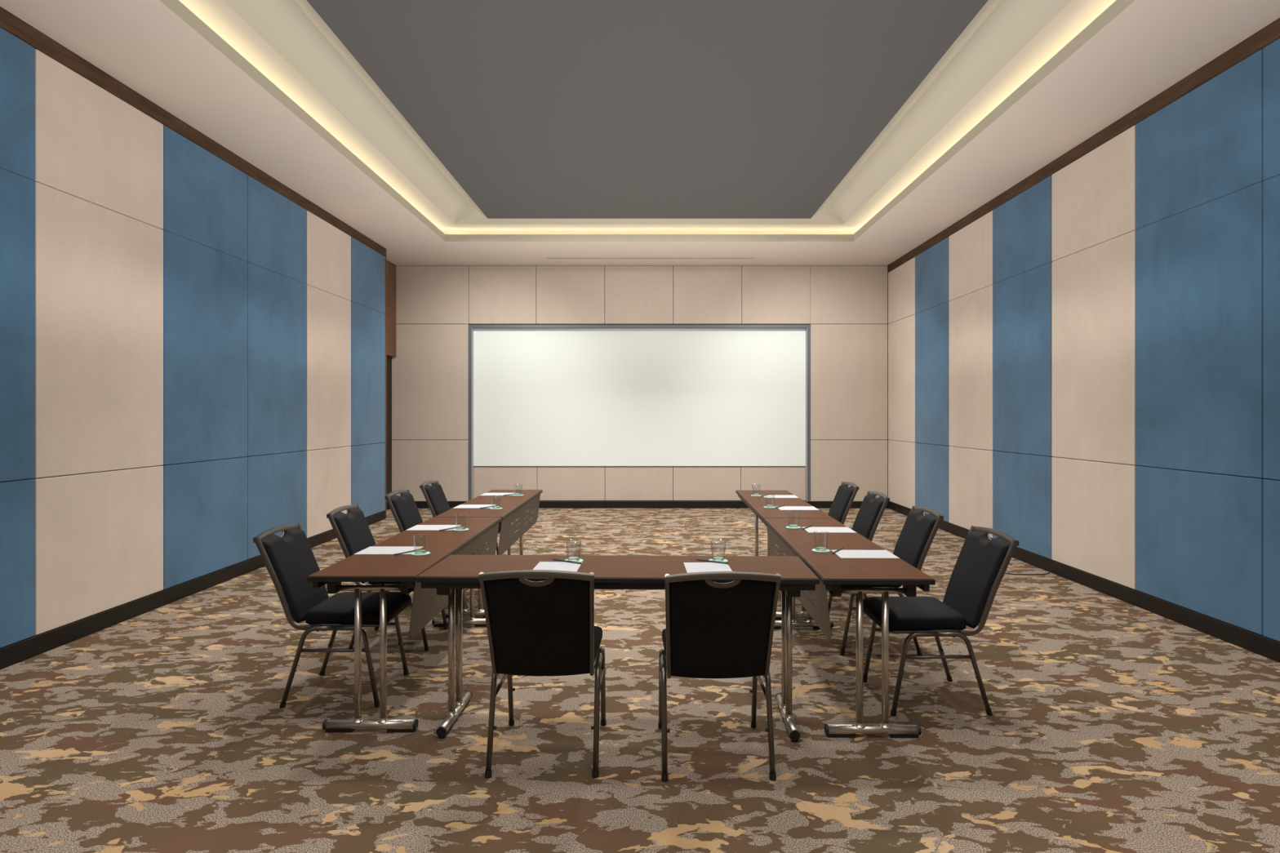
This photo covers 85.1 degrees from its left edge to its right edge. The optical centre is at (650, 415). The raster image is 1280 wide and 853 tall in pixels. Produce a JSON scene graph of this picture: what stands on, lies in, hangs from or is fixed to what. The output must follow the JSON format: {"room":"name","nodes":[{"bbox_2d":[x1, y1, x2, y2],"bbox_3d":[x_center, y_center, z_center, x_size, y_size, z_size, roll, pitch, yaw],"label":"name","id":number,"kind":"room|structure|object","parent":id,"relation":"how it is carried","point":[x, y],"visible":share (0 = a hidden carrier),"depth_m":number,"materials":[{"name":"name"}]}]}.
{"room":"conference room","nodes":[
{"label":"conference room","id":0,"kind":"room"},
{"bbox_2d":[0,27,385,648],"bbox_3d":[-3.808,-0.442,3.395,0.150,3.803,12.790,0,0,0],"label":"wall","id":1,"kind":"structure","parent":0,"point":[193,356],"depth_m":5.20,"materials":[{"name":"blue fabric"}]},
{"bbox_2d":[0,6,385,256],"bbox_3d":[-3.755,-2.286,3.395,0.056,0.112,12.790,0,0,0],"label":"trim","id":2,"kind":"structure","parent":1,"relation":"attached to","point":[9,22],"depth_m":5.22,"materials":[{"name":"brown wood"}]},
{"bbox_2d":[0,511,385,670],"bbox_3d":[-3.754,1.401,3.394,0.058,0.118,12.788,0,0,0],"label":"baseboard","id":3,"kind":"structure","parent":1,"relation":"attached to","point":[11,655],"depth_m":4.96,"materials":[{"name":"black"}]},
{"bbox_2d":[384,248,386,519],"bbox_3d":[-3.808,-0.441,9.801,0.170,3.802,0.022,0,0,0],"label":"trim","id":4,"kind":"structure","parent":1,"relation":"attached to","point":[385,313],"depth_m":9.79,"materials":[{"name":"brown wood"}]},
{"bbox_2d":[386,260,395,356],"bbox_3d":[-4.053,-1.627,10.405,0.135,1.433,1.190,0,0,0],"label":"wall","id":5,"kind":"structure","parent":0,"point":[391,268],"depth_m":10.70,"materials":[{"name":"brown wood"}]},
{"bbox_2d":[386,355,391,510],"bbox_3d":[-4.077,0.275,10.365,0.045,2.370,1.270,0,0,0],"label":"door","id":6,"kind":"structure","parent":5,"relation":"in","point":[388,358],"depth_m":10.79,"materials":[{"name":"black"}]},
{"bbox_2d":[0,508,1279,852],"bbox_3d":[-0.200,1.510,4.000,8.200,0.100,14.000,0,0,0],"label":"floor","id":7,"kind":"structure","parent":0,"point":[1114,726],"depth_m":3.11,"materials":[{"name":"carpet"}]},
{"bbox_2d":[253,523,411,708],"bbox_3d":[-1.665,1.029,3.699,0.669,0.868,0.460,0,0,-1],"label":"banquet chair","id":8,"kind":"object","parent":7,"relation":"on","point":[289,559],"visible":0.9,"depth_m":3.56,"materials":[{"name":"black fabric"}]},
{"bbox_2d":[326,504,448,651],"bbox_3d":[-1.685,1.029,4.529,0.669,0.868,0.460,0,0,-1],"label":"banquet chair","id":9,"kind":"object","parent":7,"relation":"on","point":[352,531],"visible":0.41,"depth_m":4.41,"materials":[{"name":"black fabric"}]},
{"bbox_2d":[306,517,502,733],"bbox_3d":[-1.293,1.090,4.014,0.489,0.740,1.804,0,0,0],"label":"folding table","id":10,"kind":"object","parent":7,"relation":"on","point":[404,569],"visible":0.74,"depth_m":3.27,"materials":[{"name":"laminate"}]},
{"bbox_2d":[354,546,422,554],"bbox_3d":[-1.386,0.719,3.697,0.293,0.002,0.210,0,0,0],"label":"notepad","id":11,"kind":"object","parent":10,"relation":"on","point":[370,550],"visible":0.93,"depth_m":3.69,"materials":[{"name":"grey paper"}]},
{"bbox_2d":[394,548,422,555],"bbox_3d":[-1.262,0.713,3.636,0.008,0.008,0.182,0,0,32],"label":"pencil","id":12,"kind":"object","parent":10,"relation":"on","point":[420,548],"visible":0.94,"depth_m":3.62,"materials":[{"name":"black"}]},
{"bbox_2d":[411,551,430,555],"bbox_3d":[-1.194,0.718,3.614,0.095,0.003,0.095,0,0,0],"label":"coaster","id":13,"kind":"object","parent":10,"relation":"on","point":[427,553],"visible":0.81,"depth_m":3.59,"materials":[{"name":"teal glass"}]},
{"bbox_2d":[413,533,428,554],"bbox_3d":[-1.194,0.668,3.614,0.077,0.096,0.077,0,0,0],"label":"drinking glass","id":14,"kind":"object","parent":13,"relation":"on","point":[421,551],"visible":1,"depth_m":3.60,"materials":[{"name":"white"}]},
{"bbox_2d":[405,524,462,530],"bbox_3d":[-1.382,0.719,4.445,0.293,0.002,0.210,0,0,0],"label":"notepad","id":15,"kind":"object","parent":10,"relation":"on","point":[418,527],"visible":0.93,"depth_m":4.44,"materials":[{"name":"grey paper"}]},
{"bbox_2d":[439,526,457,531],"bbox_3d":[-1.258,0.713,4.384,0.008,0.008,0.182,0,0,32],"label":"pencil","id":16,"kind":"object","parent":10,"relation":"on","point":[456,526],"visible":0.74,"depth_m":4.36,"materials":[{"name":"black"}]},
{"bbox_2d":[453,528,469,531],"bbox_3d":[-1.190,0.718,4.370,0.095,0.003,0.095,0,0,0],"label":"coaster","id":17,"kind":"object","parent":10,"relation":"on","point":[466,529],"visible":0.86,"depth_m":4.34,"materials":[{"name":"teal"}]},
{"bbox_2d":[454,514,467,529],"bbox_3d":[-1.190,0.668,4.370,0.077,0.096,0.077,0,0,0],"label":"drinking glass","id":18,"kind":"object","parent":17,"relation":"on","point":[458,527],"visible":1,"depth_m":4.35,"materials":[{"name":"white"}]},
{"bbox_2d":[384,488,475,608],"bbox_3d":[-1.685,1.029,5.481,0.669,0.868,0.460,0,0,1],"label":"banquet chair","id":19,"kind":"object","parent":7,"relation":"on","point":[403,508],"visible":0.39,"depth_m":5.39,"materials":[{"name":"black fabric"}]},
{"bbox_2d":[419,480,501,555],"bbox_3d":[-1.685,1.029,6.270,0.669,0.868,0.460,0,0,0],"label":"banquet chair","id":20,"kind":"object","parent":7,"relation":"on","point":[434,495],"visible":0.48,"depth_m":6.18,"materials":[{"name":"black fabric"}]},
{"bbox_2d":[434,489,542,617],"bbox_3d":[-1.290,1.090,5.826,0.489,0.740,1.804,0,0,0],"label":"folding table","id":21,"kind":"object","parent":7,"relation":"on","point":[514,507],"visible":0.59,"depth_m":5.55,"materials":[{"name":"brown wood"}]},
{"bbox_2d":[452,504,496,508],"bbox_3d":[-1.382,0.719,5.475,0.293,0.002,0.210,0,0,0],"label":"notepad","id":22,"kind":"object","parent":21,"relation":"on","point":[460,506],"visible":0.93,"depth_m":5.47,"materials":[{"name":"grey paper"}]},
{"bbox_2d":[480,493,515,495],"bbox_3d":[-1.382,0.719,6.325,0.293,0.002,0.210,0,0,0],"label":"notepad","id":23,"kind":"object","parent":21,"relation":"on","point":[484,494],"visible":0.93,"depth_m":6.31,"materials":[{"name":"grey paper"}]},
{"bbox_3d":[-1.190,0.718,5.358,0.095,0.003,0.095,0,0,0],"label":"coaster","id":24,"kind":"object","parent":21,"relation":"on","visible":0},
{"bbox_2d":[491,495,501,508],"bbox_3d":[-1.190,0.668,5.358,0.077,0.096,0.077,0,0,0],"label":"drinking glass","id":25,"kind":"object","parent":24,"relation":"on","point":[493,507],"visible":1,"depth_m":5.34,"materials":[{"name":"white"}]},
{"bbox_2d":[478,569,606,777],"bbox_3d":[-0.440,1.029,2.990,0.460,0.868,0.669,0,0,0],"label":"banquet chair","id":26,"kind":"object","parent":7,"relation":"on","point":[546,628],"visible":1,"depth_m":2.77,"materials":[{"name":"black fabric"}]},
{"bbox_2d":[416,555,819,742],"bbox_3d":[-0.146,1.090,3.330,1.790,0.740,0.489,0,0,1],"label":"folding table","id":27,"kind":"object","parent":7,"relation":"on","point":[453,574],"visible":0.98,"depth_m":3.28,"materials":[{"name":"laminate"}]},
{"bbox_2d":[533,561,581,572],"bbox_3d":[-0.443,0.719,3.258,0.210,0.002,0.293,0,0,2],"label":"notepad","id":28,"kind":"object","parent":27,"relation":"on","point":[553,566],"visible":0.64,"depth_m":3.31,"materials":[{"name":"grey paper"}]},
{"bbox_2d":[552,559,582,564],"bbox_3d":[-0.412,0.713,3.400,0.182,0.008,0.008,0,0,32],"label":"pencil","id":29,"kind":"object","parent":27,"relation":"on","point":[553,559],"visible":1,"depth_m":3.39,"materials":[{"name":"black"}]},
{"bbox_2d":[683,562,732,573],"bbox_3d":[0.268,0.719,3.245,0.210,0.002,0.293,0,0,-2],"label":"notepad","id":30,"kind":"object","parent":27,"relation":"on","point":[691,567],"visible":0.57,"depth_m":3.28,"materials":[{"name":"grey paper"}]},
{"bbox_2d":[695,559,728,564],"bbox_3d":[0.294,0.713,3.399,0.182,0.008,0.008,0,0,32],"label":"pencil","id":31,"kind":"object","parent":27,"relation":"on","point":[695,559],"visible":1,"depth_m":3.39,"materials":[{"name":"black"}]},
{"bbox_2d":[709,559,728,562],"bbox_3d":[0.332,0.718,3.435,0.095,0.003,0.095,0,0,0],"label":"coaster","id":32,"kind":"object","parent":27,"relation":"on","point":[725,560],"visible":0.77,"depth_m":3.43,"materials":[{"name":"teal glass"}]},
{"bbox_2d":[710,539,725,561],"bbox_3d":[0.332,0.668,3.435,0.077,0.096,0.077,0,0,0],"label":"drinking glass","id":33,"kind":"object","parent":32,"relation":"on","point":[714,558],"visible":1,"depth_m":3.42,"materials":[{"name":"white"}]},
{"bbox_3d":[-0.381,0.718,3.436,0.095,0.003,0.095,0,0,0],"label":"coaster","id":34,"kind":"object","parent":27,"relation":"on","visible":0},
{"bbox_2d":[565,539,581,561],"bbox_3d":[-0.381,0.668,3.436,0.077,0.096,0.077,0,0,0],"label":"drinking glass","id":35,"kind":"object","parent":34,"relation":"on","point":[570,558],"visible":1,"depth_m":3.42,"materials":[{"name":"white"}]},
{"bbox_2d":[657,571,781,781],"bbox_3d":[0.269,1.029,2.966,0.460,0.868,0.669,0,0,-1],"label":"banquet chair","id":36,"kind":"object","parent":7,"relation":"on","point":[713,629],"visible":1,"depth_m":2.75,"materials":[{"name":"black fabric"}]},
{"bbox_2d":[735,490,832,620],"bbox_3d":[1.045,1.090,5.774,0.489,0.740,1.804,0,0,1],"label":"folding table","id":37,"kind":"object","parent":7,"relation":"on","point":[756,504],"visible":0.41,"depth_m":5.59,"materials":[{"name":"brown wood"}]},
{"bbox_2d":[761,494,798,497],"bbox_3d":[1.140,0.719,6.145,0.293,0.002,0.210,0,0,1],"label":"notepad","id":38,"kind":"object","parent":37,"relation":"on","point":[767,495],"visible":0.93,"depth_m":6.12,"materials":[{"name":"grey paper"}]},
{"bbox_2d":[775,506,818,510],"bbox_3d":[1.128,0.719,5.370,0.293,0.002,0.210,0,0,1],"label":"notepad","id":39,"kind":"object","parent":37,"relation":"on","point":[782,508],"visible":1,"depth_m":5.37,"materials":[{"name":"grey paper"}]},
{"bbox_2d":[782,481,859,552],"bbox_3d":[1.450,1.029,6.150,0.669,0.868,0.460,0,0,0],"label":"banquet chair","id":40,"kind":"object","parent":7,"relation":"on","point":[845,495],"visible":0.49,"depth_m":6.05,"materials":[{"name":"black fabric"}]},
{"bbox_2d":[805,490,889,612],"bbox_3d":[1.440,1.029,5.360,0.669,0.868,0.460,0,0,0],"label":"banquet chair","id":41,"kind":"object","parent":7,"relation":"on","point":[870,513],"visible":0.4,"depth_m":5.26,"materials":[{"name":"black fabric"}]},
{"bbox_2d":[763,518,935,738],"bbox_3d":[1.018,1.090,3.962,0.489,0.740,1.804,0,0,1],"label":"folding table","id":42,"kind":"object","parent":7,"relation":"on","point":[832,571],"visible":0.88,"depth_m":3.19,"materials":[{"name":"brown wood"}]},
{"bbox_2d":[786,526,800,528],"bbox_3d":[0.911,0.718,4.455,0.095,0.003,0.095,0,0,1],"label":"coaster","id":43,"kind":"object","parent":42,"relation":"on","point":[798,527],"visible":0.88,"depth_m":4.43,"materials":[{"name":"teal"}]},
{"bbox_2d":[786,511,799,527],"bbox_3d":[0.911,0.668,4.455,0.077,0.096,0.077,0,0,0],"label":"drinking glass","id":44,"kind":"object","parent":43,"relation":"on","point":[792,525],"visible":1,"depth_m":4.44,"materials":[{"name":"white"}]},
{"bbox_2d":[812,548,830,552],"bbox_3d":[0.902,0.718,3.695,0.095,0.003,0.095,0,0,1],"label":"coaster","id":45,"kind":"object","parent":42,"relation":"on","point":[814,549],"visible":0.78,"depth_m":3.66,"materials":[{"name":"teal glass"}]},
{"bbox_2d":[813,530,828,551],"bbox_3d":[0.902,0.668,3.695,0.077,0.096,0.077,0,0,0],"label":"drinking glass","id":46,"kind":"object","parent":45,"relation":"on","point":[819,548],"visible":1,"depth_m":3.69,"materials":[{"name":"white"}]},
{"bbox_2d":[802,527,857,533],"bbox_3d":[1.112,0.719,4.360,0.293,0.002,0.210,0,0,1],"label":"notepad","id":47,"kind":"object","parent":42,"relation":"on","point":[810,530],"visible":1,"depth_m":4.34,"materials":[{"name":"grey paper"}]},
{"bbox_2d":[831,550,899,558],"bbox_3d":[1.103,0.719,3.600,0.293,0.002,0.210,0,0,1],"label":"notepad","id":48,"kind":"object","parent":42,"relation":"on","point":[841,553],"visible":1,"depth_m":3.58,"materials":[{"name":"grey paper"}]},
{"bbox_2d":[822,506,943,656],"bbox_3d":[1.454,1.029,4.450,0.669,0.868,0.460,0,0,0],"label":"banquet chair","id":49,"kind":"object","parent":7,"relation":"on","point":[919,530],"visible":0.5,"depth_m":4.31,"materials":[{"name":"black fabric"}]},
{"bbox_2d":[862,525,1019,716],"bbox_3d":[1.466,1.029,3.606,0.669,0.868,0.460,0,0,-1],"label":"banquet chair","id":50,"kind":"object","parent":7,"relation":"on","point":[982,562],"visible":0.96,"depth_m":3.47,"materials":[{"name":"black fabric"}]},
{"bbox_2d":[1004,569,1053,575],"bbox_3d":[3.463,1.443,6.386,0.490,0.035,0.076,0,0,0],"label":"cable","id":51,"kind":"object","parent":7,"relation":"on","point":[1052,570],"visible":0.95,"depth_m":6.36,"materials":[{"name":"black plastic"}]},
{"bbox_2d":[0,0,1279,266],"bbox_3d":[-0.145,-2.591,4.050,8.110,0.497,14.300,0,0,0],"label":"ceiling","id":52,"kind":"structure","parent":0,"point":[441,132],"depth_m":5.43,"materials":[{"name":"beige paint"}]},
{"bbox_2d":[545,257,755,258],"bbox_3d":[-0.010,-2.342,10.380,3.120,0.010,0.092,0,0,0],"label":"ceiling vent","id":53,"kind":"object","parent":52,"relation":"in","point":[545,257],"visible":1,"depth_m":10.33,"materials":[{"name":"beige"}]},
{"bbox_2d":[391,265,888,501],"bbox_3d":[-0.130,-0.442,11.025,7.980,3.803,0.250,0,0,0],"label":"wall","id":54,"kind":"structure","parent":0,"point":[845,308],"depth_m":10.90,"materials":[{"name":"beige"}]},
{"bbox_2d":[468,324,810,502],"bbox_3d":[-0.178,-0.030,10.958,5.349,2.768,0.140,0,0,0],"label":"projection screen","id":55,"kind":"object","parent":54,"relation":"attached to","point":[540,395],"visible":0.87,"depth_m":10.99,"materials":[{"name":"white fabric"}]},
{"bbox_2d":[414,500,887,508],"bbox_3d":[-0.179,1.407,10.962,7.762,0.106,0.136,0,0,0],"label":"baseboard","id":56,"kind":"structure","parent":54,"relation":"attached to","point":[543,504],"depth_m":10.91,"materials":[{"name":"black"}]},
{"bbox_2d":[888,38,1279,641],"bbox_3d":[3.785,-0.442,3.950,0.150,3.803,13.900,0,0,0],"label":"wall","id":57,"kind":"structure","parent":0,"point":[1085,371],"depth_m":5.47,"materials":[{"name":"blue fabric"}]},
{"bbox_2d":[887,17,1279,272],"bbox_3d":[3.732,-2.286,3.950,0.056,0.112,13.899,0,0,0],"label":"trim","id":58,"kind":"structure","parent":57,"relation":"attached to","point":[1270,33],"depth_m":5.41,"materials":[{"name":"brown wood"}]},
{"bbox_2d":[887,501,1279,662],"bbox_3d":[3.731,1.401,3.950,0.058,0.118,13.899,0,0,0],"label":"baseboard","id":59,"kind":"structure","parent":57,"relation":"attached to","point":[1263,646],"depth_m":5.16,"materials":[{"name":"black"}]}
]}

